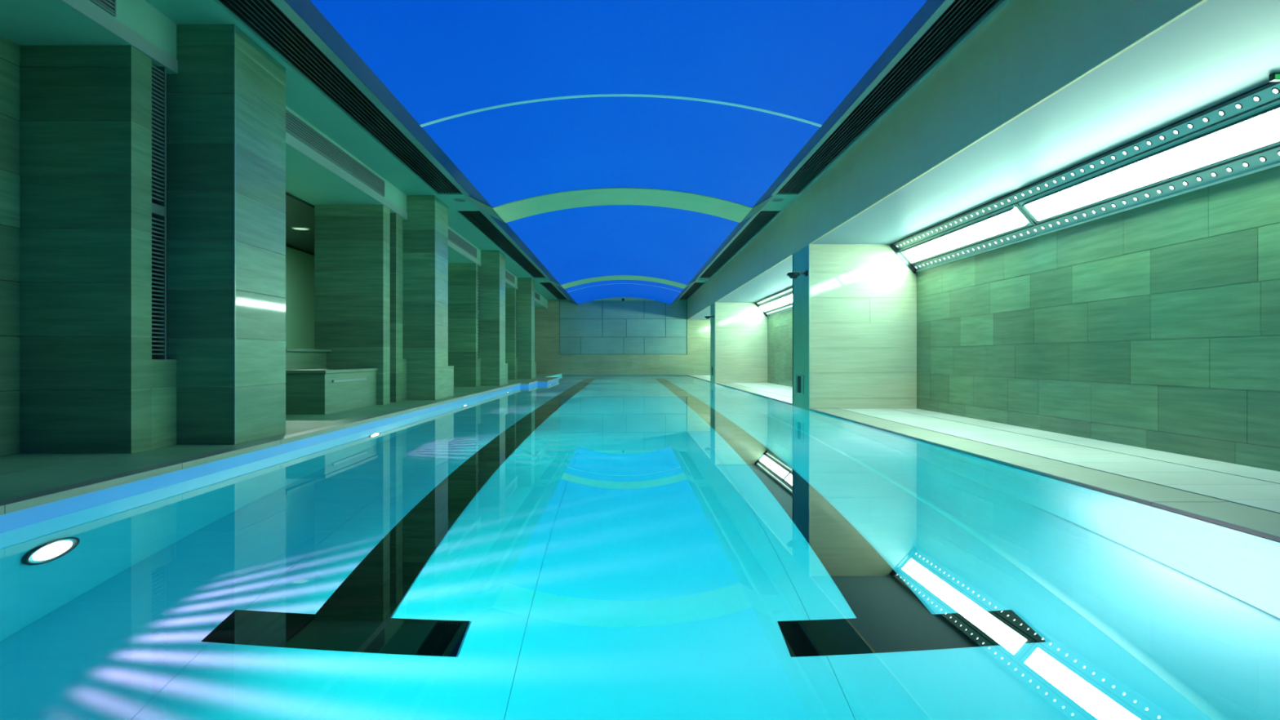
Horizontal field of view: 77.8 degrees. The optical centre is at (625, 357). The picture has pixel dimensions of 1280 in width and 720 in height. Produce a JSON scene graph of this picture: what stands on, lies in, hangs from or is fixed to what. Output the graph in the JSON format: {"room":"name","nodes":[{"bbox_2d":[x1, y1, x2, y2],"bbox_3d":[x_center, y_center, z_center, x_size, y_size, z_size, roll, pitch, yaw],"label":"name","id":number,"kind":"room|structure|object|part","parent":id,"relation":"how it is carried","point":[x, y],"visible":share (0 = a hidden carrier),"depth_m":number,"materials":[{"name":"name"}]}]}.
{"room":"indoor swimming pool","nodes":[
{"label":"indoor swimming pool","id":0,"kind":"room"},
{"bbox_2d":[0,35,315,456],"bbox_3d":[-4.570,-0.636,12.750,2.060,2.388,33.500,0,0,0],"label":"wall","id":1,"kind":"structure","parent":0,"point":[300,265],"depth_m":4.58,"materials":[{"name":"stone"}]},
{"bbox_2d":[0,0,543,308],"bbox_3d":[-4.305,-1.865,12.750,2.590,0.130,33.500,0,0,0],"label":"ceiling","id":2,"kind":"structure","parent":0,"point":[22,22],"depth_m":7.73,"materials":[{"name":"white paint"}]},
{"bbox_2d":[291,226,310,230],"bbox_3d":[-4.500,-1.797,11.000,0.244,0.024,0.244,0,0,0],"label":"recessed light","id":3,"kind":"object","parent":2,"relation":"in","point":[292,228],"visible":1,"depth_m":10.98,"materials":[{"name":"metal"}]},
{"bbox_2d":[0,373,557,500],"bbox_3d":[-1.490,0.683,12.750,8.220,0.250,33.500,0,0,0],"label":"floor","id":4,"kind":"structure","parent":0,"point":[20,473],"depth_m":4.41,"materials":[{"name":"stone"}]},
{"bbox_2d":[20,45,176,453],"bbox_3d":[-3.215,-0.636,4.875,0.650,2.388,0.470,0,0,0],"label":"pier","id":5,"kind":"object","parent":4,"relation":"on","point":[91,381],"visible":0.99,"depth_m":4.64,"materials":[{"name":"stone"}]},
{"bbox_2d":[150,65,166,359],"bbox_3d":[-2.921,-0.910,4.921,0.054,1.840,0.163,0,0,0],"label":"louvres","id":6,"kind":"object","parent":5,"relation":"attached to","point":[159,76],"visible":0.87,"depth_m":4.96,"materials":[{"name":"metal"}]},
{"bbox_3d":[-2.918,-0.920,4.917,0.044,0.060,0.137,0,0,0],"label":"rail","id":7,"kind":"part","parent":6,"relation":"part of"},
{"bbox_3d":[-2.912,-1.791,4.917,0.027,0.009,0.137,0,0,0],"label":"blade","id":8,"kind":"part","parent":6,"relation":"part of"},
{"bbox_3d":[-2.912,-1.765,4.917,0.027,0.009,0.137,0,0,0],"label":"blade","id":9,"kind":"part","parent":6,"relation":"part of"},
{"bbox_3d":[-2.912,-1.739,4.917,0.027,0.009,0.137,0,0,0],"label":"blade","id":10,"kind":"part","parent":6,"relation":"part of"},
{"bbox_3d":[-2.912,-1.713,4.917,0.027,0.009,0.137,0,0,0],"label":"blade","id":11,"kind":"part","parent":6,"relation":"part of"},
{"bbox_3d":[-2.912,-1.687,4.917,0.027,0.009,0.137,0,0,0],"label":"blade","id":12,"kind":"part","parent":6,"relation":"part of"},
{"bbox_3d":[-2.912,-1.661,4.917,0.027,0.009,0.137,0,0,0],"label":"blade","id":13,"kind":"part","parent":6,"relation":"part of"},
{"bbox_3d":[-2.912,-1.635,4.917,0.027,0.009,0.137,0,0,0],"label":"blade","id":14,"kind":"part","parent":6,"relation":"part of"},
{"bbox_3d":[-2.912,-1.609,4.917,0.027,0.009,0.137,0,0,0],"label":"blade","id":15,"kind":"part","parent":6,"relation":"part of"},
{"bbox_3d":[-2.912,-1.583,4.917,0.027,0.009,0.137,0,0,0],"label":"blade","id":16,"kind":"part","parent":6,"relation":"part of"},
{"bbox_3d":[-2.912,-1.557,4.917,0.027,0.009,0.137,0,0,0],"label":"blade","id":17,"kind":"part","parent":6,"relation":"part of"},
{"bbox_3d":[-2.912,-1.531,4.917,0.027,0.009,0.137,0,0,0],"label":"blade","id":18,"kind":"part","parent":6,"relation":"part of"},
{"bbox_3d":[-2.912,-1.505,4.917,0.027,0.009,0.137,0,0,0],"label":"blade","id":19,"kind":"part","parent":6,"relation":"part of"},
{"bbox_3d":[-2.912,-1.479,4.917,0.027,0.009,0.137,0,0,0],"label":"blade","id":20,"kind":"part","parent":6,"relation":"part of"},
{"bbox_3d":[-2.912,-1.453,4.917,0.027,0.009,0.137,0,0,0],"label":"blade","id":21,"kind":"part","parent":6,"relation":"part of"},
{"bbox_3d":[-2.912,-1.427,4.917,0.027,0.009,0.137,0,0,0],"label":"blade","id":22,"kind":"part","parent":6,"relation":"part of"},
{"bbox_3d":[-2.912,-1.401,4.917,0.027,0.009,0.137,0,0,0],"label":"blade","id":23,"kind":"part","parent":6,"relation":"part of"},
{"bbox_3d":[-2.912,-1.375,4.917,0.027,0.009,0.137,0,0,0],"label":"blade","id":24,"kind":"part","parent":6,"relation":"part of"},
{"bbox_3d":[-2.912,-1.349,4.917,0.027,0.009,0.137,0,0,0],"label":"blade","id":25,"kind":"part","parent":6,"relation":"part of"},
{"bbox_3d":[-2.912,-1.323,4.917,0.027,0.009,0.137,0,0,0],"label":"blade","id":26,"kind":"part","parent":6,"relation":"part of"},
{"bbox_3d":[-2.912,-1.297,4.917,0.027,0.009,0.137,0,0,0],"label":"blade","id":27,"kind":"part","parent":6,"relation":"part of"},
{"bbox_3d":[-2.912,-1.271,4.917,0.027,0.009,0.137,0,0,0],"label":"blade","id":28,"kind":"part","parent":6,"relation":"part of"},
{"bbox_3d":[-2.912,-1.245,4.917,0.027,0.009,0.137,0,0,0],"label":"blade","id":29,"kind":"part","parent":6,"relation":"part of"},
{"bbox_3d":[-2.912,-1.219,4.917,0.027,0.009,0.137,0,0,0],"label":"blade","id":30,"kind":"part","parent":6,"relation":"part of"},
{"bbox_3d":[-2.912,-1.193,4.917,0.027,0.009,0.137,0,0,0],"label":"blade","id":31,"kind":"part","parent":6,"relation":"part of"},
{"bbox_3d":[-2.912,-1.167,4.917,0.027,0.009,0.137,0,0,0],"label":"blade","id":32,"kind":"part","parent":6,"relation":"part of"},
{"bbox_3d":[-2.912,-1.141,4.917,0.027,0.009,0.137,0,0,0],"label":"blade","id":33,"kind":"part","parent":6,"relation":"part of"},
{"bbox_3d":[-2.912,-1.115,4.917,0.027,0.009,0.137,0,0,0],"label":"blade","id":34,"kind":"part","parent":6,"relation":"part of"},
{"bbox_3d":[-2.912,-1.089,4.917,0.027,0.009,0.137,0,0,0],"label":"blade","id":35,"kind":"part","parent":6,"relation":"part of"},
{"bbox_3d":[-2.912,-1.063,4.917,0.027,0.009,0.137,0,0,0],"label":"blade","id":36,"kind":"part","parent":6,"relation":"part of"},
{"bbox_3d":[-2.912,-1.037,4.917,0.027,0.009,0.137,0,0,0],"label":"blade","id":37,"kind":"part","parent":6,"relation":"part of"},
{"bbox_3d":[-2.912,-1.011,4.917,0.027,0.009,0.137,0,0,0],"label":"blade","id":38,"kind":"part","parent":6,"relation":"part of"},
{"bbox_3d":[-2.912,-0.985,4.917,0.027,0.009,0.137,0,0,0],"label":"blade","id":39,"kind":"part","parent":6,"relation":"part of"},
{"bbox_3d":[-2.912,-0.857,4.917,0.027,0.009,0.137,0,0,0],"label":"blade","id":40,"kind":"part","parent":6,"relation":"part of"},
{"bbox_3d":[-2.912,-0.831,4.917,0.027,0.009,0.137,0,0,0],"label":"blade","id":41,"kind":"part","parent":6,"relation":"part of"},
{"bbox_3d":[-2.912,-0.805,4.917,0.027,0.009,0.137,0,0,0],"label":"blade","id":42,"kind":"part","parent":6,"relation":"part of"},
{"bbox_3d":[-2.912,-0.779,4.917,0.027,0.009,0.137,0,0,0],"label":"blade","id":43,"kind":"part","parent":6,"relation":"part of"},
{"bbox_3d":[-2.912,-0.753,4.917,0.027,0.009,0.137,0,0,0],"label":"blade","id":44,"kind":"part","parent":6,"relation":"part of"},
{"bbox_3d":[-2.912,-0.727,4.917,0.027,0.009,0.137,0,0,0],"label":"blade","id":45,"kind":"part","parent":6,"relation":"part of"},
{"bbox_3d":[-2.912,-0.701,4.917,0.027,0.009,0.137,0,0,0],"label":"blade","id":46,"kind":"part","parent":6,"relation":"part of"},
{"bbox_3d":[-2.912,-0.675,4.917,0.027,0.009,0.137,0,0,0],"label":"blade","id":47,"kind":"part","parent":6,"relation":"part of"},
{"bbox_3d":[-2.912,-0.649,4.917,0.027,0.009,0.137,0,0,0],"label":"blade","id":48,"kind":"part","parent":6,"relation":"part of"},
{"bbox_3d":[-2.912,-0.623,4.917,0.027,0.009,0.137,0,0,0],"label":"blade","id":49,"kind":"part","parent":6,"relation":"part of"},
{"bbox_3d":[-2.912,-0.597,4.917,0.027,0.009,0.137,0,0,0],"label":"blade","id":50,"kind":"part","parent":6,"relation":"part of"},
{"bbox_3d":[-2.912,-0.571,4.917,0.027,0.009,0.137,0,0,0],"label":"blade","id":51,"kind":"part","parent":6,"relation":"part of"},
{"bbox_3d":[-2.912,-0.545,4.917,0.027,0.009,0.137,0,0,0],"label":"blade","id":52,"kind":"part","parent":6,"relation":"part of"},
{"bbox_3d":[-2.912,-0.519,4.917,0.027,0.009,0.137,0,0,0],"label":"blade","id":53,"kind":"part","parent":6,"relation":"part of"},
{"bbox_3d":[-2.912,-0.493,4.917,0.027,0.009,0.137,0,0,0],"label":"blade","id":54,"kind":"part","parent":6,"relation":"part of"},
{"bbox_3d":[-2.912,-0.467,4.917,0.027,0.009,0.137,0,0,0],"label":"blade","id":55,"kind":"part","parent":6,"relation":"part of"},
{"bbox_3d":[-2.912,-0.441,4.917,0.027,0.009,0.137,0,0,0],"label":"blade","id":56,"kind":"part","parent":6,"relation":"part of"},
{"bbox_3d":[-2.912,-0.415,4.917,0.027,0.009,0.137,0,0,0],"label":"blade","id":57,"kind":"part","parent":6,"relation":"part of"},
{"bbox_3d":[-2.912,-0.389,4.917,0.027,0.009,0.137,0,0,0],"label":"blade","id":58,"kind":"part","parent":6,"relation":"part of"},
{"bbox_3d":[-2.912,-0.363,4.917,0.027,0.009,0.137,0,0,0],"label":"blade","id":59,"kind":"part","parent":6,"relation":"part of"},
{"bbox_3d":[-2.912,-0.337,4.917,0.027,0.009,0.137,0,0,0],"label":"blade","id":60,"kind":"part","parent":6,"relation":"part of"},
{"bbox_3d":[-2.912,-0.311,4.917,0.027,0.009,0.137,0,0,0],"label":"blade","id":61,"kind":"part","parent":6,"relation":"part of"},
{"bbox_3d":[-2.912,-0.285,4.917,0.027,0.009,0.137,0,0,0],"label":"blade","id":62,"kind":"part","parent":6,"relation":"part of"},
{"bbox_3d":[-2.912,-0.259,4.917,0.027,0.009,0.137,0,0,0],"label":"blade","id":63,"kind":"part","parent":6,"relation":"part of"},
{"bbox_3d":[-2.912,-0.233,4.917,0.027,0.009,0.137,0,0,0],"label":"blade","id":64,"kind":"part","parent":6,"relation":"part of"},
{"bbox_3d":[-2.912,-0.207,4.917,0.027,0.009,0.137,0,0,0],"label":"blade","id":65,"kind":"part","parent":6,"relation":"part of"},
{"bbox_3d":[-2.912,-0.181,4.917,0.027,0.009,0.137,0,0,0],"label":"blade","id":66,"kind":"part","parent":6,"relation":"part of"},
{"bbox_3d":[-2.912,-0.155,4.917,0.027,0.009,0.137,0,0,0],"label":"blade","id":67,"kind":"part","parent":6,"relation":"part of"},
{"bbox_3d":[-2.912,-0.025,4.917,0.027,0.009,0.137,0,0,0],"label":"blade","id":68,"kind":"part","parent":6,"relation":"part of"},
{"bbox_3d":[-2.921,-0.910,4.994,0.054,1.840,0.018,0,0,0],"label":"frame","id":69,"kind":"part","parent":6,"relation":"part of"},
{"bbox_2d":[167,23,285,444],"bbox_3d":[-2.736,-0.796,5.494,0.447,2.708,0.773,0,0,0],"label":"stone column","id":70,"kind":"structure","parent":4,"relation":"on","point":[226,98],"depth_m":5.11,"materials":[{"name":"stone"}]},
{"bbox_2d":[285,348,332,369],"bbox_3d":[-3.612,0.229,8.832,0.225,0.658,1.264,0,0,0],"label":"stone wall","id":71,"kind":"structure","parent":4,"relation":"on","point":[295,358],"depth_m":8.83,"materials":[{"name":"stone"}]},
{"bbox_2d":[284,368,377,414],"bbox_3d":[-3.254,0.340,8.637,0.612,0.437,1.655,0,0,0],"label":"stone bench","id":72,"kind":"object","parent":4,"relation":"on","point":[316,391],"visible":0.9,"depth_m":7.95,"materials":[{"name":"stone"}]},
{"bbox_3d":[-2.956,0.235,8.535,0.016,0.025,1.030,0,0,0],"label":"grip rail","id":73,"kind":"part","parent":72,"relation":"part of","materials":[{"name":"metal"}]},
{"bbox_2d":[314,204,406,404],"bbox_3d":[-3.300,-0.636,9.980,0.820,2.388,1.020,0,0,0],"label":"pier","id":74,"kind":"object","parent":4,"relation":"on","point":[358,248],"visible":0.85,"depth_m":9.47,"materials":[{"name":"stone"}]},
{"bbox_2d":[402,195,448,399],"bbox_3d":[-2.736,-0.796,10.873,0.447,2.708,0.773,0,0,0],"label":"stone column","id":75,"kind":"structure","parent":4,"relation":"on","point":[425,228],"depth_m":10.49,"materials":[{"name":"stone"}]},
{"bbox_2d":[448,365,453,396],"bbox_3d":[-2.742,0.337,11.474,0.436,0.442,0.420,0,0,0],"label":"stone block","id":76,"kind":"object","parent":4,"relation":"on","point":[451,368],"visible":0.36,"depth_m":11.51,"materials":[{"name":"stone"}]},
{"bbox_2d":[447,263,480,386],"bbox_3d":[-3.215,-0.636,15.610,0.650,2.388,0.520,0,0,0],"label":"pier","id":77,"kind":"object","parent":4,"relation":"on","point":[462,326],"visible":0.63,"depth_m":15.35,"materials":[{"name":"stone"}]},
{"bbox_2d":[477,265,479,358],"bbox_3d":[-2.921,-0.910,15.632,0.054,1.840,0.163,0,0,0],"label":"louvres","id":78,"kind":"object","parent":77,"relation":"attached to","point":[477,265],"visible":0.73,"depth_m":15.70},
{"bbox_2d":[479,250,505,386],"bbox_3d":[-2.736,-0.796,16.253,0.447,2.708,0.773,0,0,0],"label":"stone column","id":79,"kind":"structure","parent":4,"relation":"on","point":[492,269],"depth_m":15.87,"materials":[{"name":"stone"}]},
{"bbox_2d":[505,363,507,384],"bbox_3d":[-2.742,0.337,16.854,0.436,0.442,0.420,0,0,0],"label":"stone block","id":80,"kind":"object","parent":4,"relation":"on","point":[506,366],"visible":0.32,"depth_m":16.88,"materials":[{"name":"stone"}]},
{"bbox_2d":[505,288,517,379],"bbox_3d":[-3.215,-0.636,21.000,0.650,2.388,0.500,0,0,0],"label":"pier","id":81,"kind":"object","parent":4,"relation":"on","point":[510,293],"visible":0.34,"depth_m":20.75,"materials":[{"name":"stone"}]},
{"bbox_2d":[515,288,516,358],"bbox_3d":[-2.921,-0.910,21.032,0.054,1.840,0.163,0,0,0],"label":"louvres","id":82,"kind":"object","parent":81,"relation":"attached to","point":[516,289],"visible":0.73,"depth_m":21.09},
{"bbox_2d":[516,277,534,378],"bbox_3d":[-2.736,-0.796,21.634,0.447,2.708,0.773,0,0,0],"label":"stone column","id":83,"kind":"structure","parent":4,"relation":"on","point":[526,286],"depth_m":21.25,"materials":[{"name":"stone"}]},
{"bbox_2d":[534,362,536,377],"bbox_3d":[-2.742,0.337,22.234,0.436,0.442,0.420,0,0,0],"label":"stone block","id":84,"kind":"object","parent":4,"relation":"on","point":[535,362],"visible":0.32,"depth_m":22.23,"materials":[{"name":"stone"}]},
{"bbox_2d":[0,373,1277,542],"bbox_3d":[-0.020,1.466,15.200,5.280,1.819,29.200,0,0,0],"label":"pool edge","id":85,"kind":"object","parent":4,"relation":"in","point":[15,512],"visible":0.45,"depth_m":4.26,"materials":[{"name":"tile"}]},
{"bbox_2d":[0,375,1279,719],"bbox_3d":[-0.020,1.375,15.200,4.720,1.440,28.640,0,0,0],"label":"pool water","id":86,"kind":"object","parent":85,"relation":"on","point":[571,547],"visible":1,"depth_m":2.32,"materials":[{"name":"liquid"}]},
{"bbox_2d":[37,0,547,308],"bbox_3d":[-2.946,-1.990,12.750,0.128,0.320,33.500,0,0,0],"label":"wall","id":87,"kind":"structure","parent":0,"point":[137,24],"depth_m":4.93,"materials":[{"name":"white paint"}]},
{"bbox_2d":[88,0,115,17],"bbox_3d":[-2.883,-2.020,2.535,0.014,0.184,3.894,0,0,0],"label":"air vent","id":88,"kind":"object","parent":87,"relation":"in","point":[108,6],"visible":1,"depth_m":4.42,"materials":[{"name":"metal"}]},
{"bbox_3d":[-2.883,-2.020,4.476,0.014,0.160,0.012,0,0,0],"label":"frame","id":89,"kind":"part","parent":88,"relation":"part of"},
{"bbox_2d":[285,108,384,196],"bbox_3d":[-2.883,-2.020,7.835,0.014,0.184,3.294,0,0,0],"label":"air vent","id":90,"kind":"object","parent":87,"relation":"in","point":[296,127],"visible":0.62,"depth_m":7.76,"materials":[{"name":"metal"}]},
{"bbox_2d":[447,228,476,258],"bbox_3d":[-2.883,-2.020,13.625,0.014,0.184,3.474,0,0,0],"label":"air vent","id":91,"kind":"object","parent":87,"relation":"in","point":[453,237],"visible":0.6,"depth_m":13.97,"materials":[{"name":"metal"}]},
{"bbox_3d":[-2.883,-2.106,13.625,0.014,0.012,3.474,0,0,0],"label":"frame","id":92,"kind":"part","parent":91,"relation":"part of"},
{"bbox_3d":[-2.883,-1.934,13.625,0.014,0.012,3.474,0,0,0],"label":"frame","id":93,"kind":"part","parent":91,"relation":"part of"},
{"bbox_2d":[505,270,514,283],"bbox_3d":[-2.883,-2.020,18.900,0.014,0.184,3.424,0,0,0],"label":"air vent","id":94,"kind":"object","parent":87,"relation":"in","point":[508,276],"visible":0.38,"depth_m":19.76,"materials":[{"name":"metal"}]},
{"bbox_2d":[534,291,539,300],"bbox_3d":[-2.883,-2.020,24.600,0.014,0.184,4.224,0,0,0],"label":"air vent","id":95,"kind":"object","parent":87,"relation":"in","point":[536,295],"visible":0.38,"depth_m":25.84,"materials":[{"name":"metal"}]},
{"bbox_2d":[144,0,569,300],"bbox_3d":[-2.468,-2.207,12.750,0.844,0.126,33.500,0,0,0],"label":"ceiling","id":96,"kind":"structure","parent":0,"point":[305,99],"depth_m":7.33,"materials":[{"name":"white paint"}]},
{"bbox_2d":[218,0,462,193],"bbox_3d":[-2.297,-2.216,5.615,0.345,0.108,9.630,0,0,0],"label":"ceiling vent","id":97,"kind":"object","parent":96,"relation":"in","point":[264,18],"visible":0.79,"depth_m":6.16,"materials":[{"name":"metal"}]},
{"bbox_2d":[453,198,466,201],"bbox_3d":[-2.250,-2.148,10.790,0.190,0.020,0.190,0,0,0],"label":"recessed light","id":98,"kind":"object","parent":96,"relation":"in","point":[455,199],"visible":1,"depth_m":10.78,"materials":[{"name":"metal"}]},
{"bbox_2d":[457,210,544,277],"bbox_3d":[-2.297,-2.216,16.500,0.345,0.108,9.800,0,0,0],"label":"ceiling vent","id":99,"kind":"object","parent":96,"relation":"in","point":[477,218],"visible":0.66,"depth_m":14.50,"materials":[{"name":"metal"}]},
{"bbox_2d":[539,282,567,299],"bbox_3d":[-2.297,-2.216,26.000,0.345,0.108,6.800,0,0,0],"label":"ceiling vent","id":100,"kind":"object","parent":96,"relation":"in","point":[548,286],"visible":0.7,"depth_m":25.51,"materials":[{"name":"metal"}]},
{"bbox_2d":[284,0,944,304],"bbox_3d":[-0.500,-2.265,12.950,11.000,0.559,33.900,0,0,0],"label":"ceiling","id":101,"kind":"structure","parent":0,"point":[516,100],"depth_m":6.49,"materials":[{"name":"blue"}]},
{"bbox_2d":[468,187,773,222],"bbox_3d":[-0.063,-2.120,11.055,4.026,0.285,1.130,0,0,0],"label":"rib","id":102,"kind":"object","parent":101,"relation":"hanging from","point":[516,210],"visible":1,"depth_m":10.98,"materials":[{"name":"beige paint"}]},
{"bbox_2d":[549,275,697,288],"bbox_3d":[-0.063,-2.120,22.175,4.026,0.285,1.150,0,0,0],"label":"rib","id":103,"kind":"object","parent":101,"relation":"hanging from","point":[673,283],"visible":1,"depth_m":22.09,"materials":[{"name":"beige paint"}]},
{"bbox_2d":[534,297,710,375],"bbox_3d":[-0.970,-0.947,29.620,10.060,3.196,0.360,0,0,0],"label":"wall","id":104,"kind":"structure","parent":0,"point":[633,335],"depth_m":29.53,"materials":[{"name":"stone"}]},
{"bbox_3d":[-0.037,-2.195,29.480,2.293,0.120,0.080,0,0,0],"label":"lunette trim","id":105,"kind":"part","parent":104,"relation":"part of","materials":[{"name":"beige paint"}]},
{"bbox_2d":[676,0,1009,300],"bbox_3d":[2.125,-2.207,12.750,0.410,0.126,33.500,0,0,0],"label":"ceiling","id":106,"kind":"structure","parent":0,"point":[789,198],"depth_m":6.90,"materials":[{"name":"metal"}]},
{"bbox_2d":[679,282,703,299],"bbox_3d":[2.125,-2.216,26.000,0.300,0.108,6.800,0,0,0],"label":"ceiling vent","id":107,"kind":"object","parent":106,"relation":"in","point":[695,286],"visible":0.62,"depth_m":25.57,"materials":[{"name":"metal"}]},
{"bbox_2d":[699,210,779,277],"bbox_3d":[2.125,-2.216,16.500,0.300,0.108,9.800,0,0,0],"label":"ceiling vent","id":108,"kind":"object","parent":106,"relation":"in","point":[762,217],"visible":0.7,"depth_m":14.48,"materials":[{"name":"metal"}]},
{"bbox_2d":[770,198,784,201],"bbox_3d":[2.070,-2.148,10.790,0.190,0.020,0.190,0,0,0],"label":"recessed light","id":109,"kind":"object","parent":106,"relation":"in","point":[775,199],"visible":1,"depth_m":10.78,"materials":[{"name":"metal"}]},
{"bbox_2d":[777,0,999,193],"bbox_3d":[2.125,-2.216,5.615,0.300,0.108,9.630,0,0,0],"label":"ceiling vent","id":110,"kind":"object","parent":106,"relation":"in","point":[961,15],"visible":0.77,"depth_m":6.17,"materials":[{"name":"metal"}]},
{"bbox_2d":[687,0,1207,319],"bbox_3d":[2.320,-1.790,12.750,0.020,0.719,33.498,0,0,0],"label":"ceiling beam","id":111,"kind":"structure","parent":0,"point":[1028,51],"depth_m":5.39,"materials":[{"name":"paint"}]},
{"bbox_3d":[2.320,-1.790,25.200,0.020,0.719,8.598,0,0,0],"label":"fascia panel","id":112,"kind":"part","parent":111,"relation":"part of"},
{"bbox_3d":[2.320,-1.790,18.250,0.020,0.719,5.298,0,0,0],"label":"fascia panel","id":113,"kind":"part","parent":111,"relation":"part of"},
{"bbox_3d":[2.320,-1.790,12.950,0.020,0.719,5.298,0,0,0],"label":"fascia panel","id":114,"kind":"part","parent":111,"relation":"part of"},
{"bbox_3d":[2.320,-1.790,7.600,0.020,0.719,5.398,0,0,0],"label":"fascia panel","id":115,"kind":"part","parent":111,"relation":"part of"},
{"bbox_3d":[2.320,-1.790,2.250,0.020,0.719,5.298,0,0,0],"label":"fascia panel","id":116,"kind":"part","parent":111,"relation":"part of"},
{"bbox_2d":[688,374,1279,542],"bbox_3d":[2.990,0.785,12.750,1.340,0.300,33.500,0,0,0],"label":"floor","id":117,"kind":"structure","parent":0,"point":[1246,499],"depth_m":4.79,"materials":[{"name":"grey stone"}]},
{"bbox_2d":[710,302,767,383],"bbox_3d":[2.983,-0.328,20.948,1.354,2.206,1.104,0,0,0],"label":"stone pier","id":118,"kind":"object","parent":117,"relation":"on","point":[738,330],"visible":0.88,"depth_m":20.40,"materials":[{"name":"stone"}]},
{"bbox_2d":[704,315,714,319],"bbox_3d":[2.183,-1.061,20.595,0.255,0.098,0.170,0,0,0],"label":"dome camera","id":119,"kind":"object","parent":118,"relation":"attached to","point":[705,317],"visible":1,"depth_m":20.55,"materials":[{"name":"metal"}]},
{"bbox_2d":[711,366,713,375],"bbox_3d":[2.305,0.345,20.980,0.010,0.250,0.460,0,0,0],"label":"control panel","id":120,"kind":"object","parent":118,"relation":"attached to","point":[712,367],"visible":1,"depth_m":21.01,"materials":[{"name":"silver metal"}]},
{"bbox_2d":[792,244,916,409],"bbox_3d":[2.983,-0.328,10.453,1.354,2.206,0.994,0,0,0],"label":"stone pier","id":121,"kind":"object","parent":117,"relation":"on","point":[855,308],"visible":0.93,"depth_m":9.96,"materials":[{"name":"stone"}]},
{"bbox_2d":[786,270,807,278],"bbox_3d":[2.183,-1.061,10.100,0.255,0.098,0.170,0,0,0],"label":"dome camera","id":122,"kind":"object","parent":121,"relation":"attached to","point":[792,275],"visible":1,"depth_m":10.06,"materials":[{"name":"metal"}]},
{"bbox_2d":[795,374,804,394],"bbox_3d":[2.305,0.345,10.485,0.010,0.250,0.460,0,0,0],"label":"control panel","id":123,"kind":"object","parent":121,"relation":"attached to","point":[799,378],"visible":1,"depth_m":10.43,"materials":[{"name":"silver metal"}]},
{"bbox_2d":[688,0,1279,319],"bbox_3d":[3.145,-1.481,12.750,1.630,0.100,33.500,0,0,0],"label":"ceiling","id":124,"kind":"structure","parent":0,"point":[1219,51],"depth_m":4.73,"materials":[{"name":"white paint"}]},
{"bbox_2d":[754,286,792,316],"bbox_3d":[3.499,-1.253,15.685,0.366,0.396,9.430,0,0,0],"label":"light fixture","id":125,"kind":"object","parent":124,"relation":"attached to","point":[781,301],"visible":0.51,"depth_m":18.30,"materials":[{"name":"metal"}]},
{"bbox_3d":[3.349,-1.421,15.679,0.034,0.033,9.418,0,0,0],"label":"edge rail","id":126,"kind":"part","parent":125,"relation":"part of","materials":[{"name":"metal"}]},
{"bbox_2d":[759,297,788,311],"bbox_3d":[3.499,-1.253,18.838,0.151,0.164,2.999,0,0,0],"label":"diffuser","id":127,"kind":"object","parent":125,"relation":"attached to","point":[773,304],"depth_m":18.73,"materials":[{"name":"plastic"}]},
{"bbox_3d":[3.652,-1.087,15.679,0.027,0.026,9.418,0,0,0],"label":"edge rail","id":128,"kind":"part","parent":125,"relation":"part of","materials":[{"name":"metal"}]},
{"bbox_2d":[784,293,792,303],"bbox_3d":[3.499,-1.253,15.679,0.151,0.164,2.959,0,0,0],"label":"diffuser","id":129,"kind":"object","parent":125,"relation":"attached to","point":[788,296],"depth_m":16.86,"materials":[{"name":"plastic"}]},
{"bbox_2d":[889,81,1279,273],"bbox_3d":[3.499,-1.253,6.980,0.366,0.396,5.960,0,0,0],"label":"light fixture","id":130,"kind":"object","parent":124,"relation":"attached to","point":[1237,136],"visible":1,"depth_m":5.53,"materials":[{"name":"metal"}]},
{"bbox_3d":[3.437,-1.323,8.468,0.027,0.025,2.860,0,0,0],"label":"diffuser frame","id":131,"kind":"part","parent":130,"relation":"part of","materials":[{"name":"metal"}]},
{"bbox_2d":[902,208,1026,262],"bbox_3d":[3.505,-1.258,8.468,0.128,0.141,2.840,0,0,0],"label":"diffuser","id":132,"kind":"object","parent":130,"relation":"attached to","point":[999,223],"depth_m":8.12,"materials":[{"name":"white"}]},
{"bbox_3d":[3.561,-1.183,8.468,0.027,0.025,2.860,0,0,0],"label":"diffuser frame","id":133,"kind":"part","parent":130,"relation":"part of","materials":[{"name":"metal"}]},
{"bbox_3d":[3.592,-1.165,6.974,0.012,0.012,5.948,0,0,0],"label":"rail","id":134,"kind":"part","parent":130,"relation":"part of","materials":[{"name":"metal"}]},
{"bbox_3d":[3.652,-1.087,6.974,0.027,0.026,5.948,0,0,0],"label":"edge rail","id":135,"kind":"part","parent":130,"relation":"part of","materials":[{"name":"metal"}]},
{"bbox_3d":[3.437,-1.323,5.448,0.027,0.025,2.820,0,0,0],"label":"diffuser frame","id":136,"kind":"part","parent":130,"relation":"part of","materials":[{"name":"metal"}]},
{"bbox_2d":[1024,107,1279,220],"bbox_3d":[3.505,-1.258,5.448,0.128,0.141,2.800,0,0,0],"label":"diffuser","id":137,"kind":"object","parent":130,"relation":"attached to","point":[1254,131],"depth_m":5.13,"materials":[{"name":"white"}]},
{"bbox_3d":[3.561,-1.183,5.448,0.027,0.025,2.820,0,0,0],"label":"diffuser frame","id":138,"kind":"part","parent":130,"relation":"part of","materials":[{"name":"metal"}]},
{"bbox_2d":[1268,72,1279,81],"bbox_3d":[3.297,-1.414,3.996,0.085,0.034,0.040,0,0,0],"label":"safety sign","id":139,"kind":"object","parent":124,"relation":"attached to","point":[1275,77],"visible":1,"depth_m":3.98,"materials":[{"name":"plastic"}]},
{"bbox_2d":[767,165,1279,471],"bbox_3d":[3.810,-0.423,12.750,0.300,2.216,33.500,0,0,0],"label":"wall","id":140,"kind":"structure","parent":0,"point":[1154,326],"depth_m":5.81,"materials":[{"name":"stone"}]}
]}

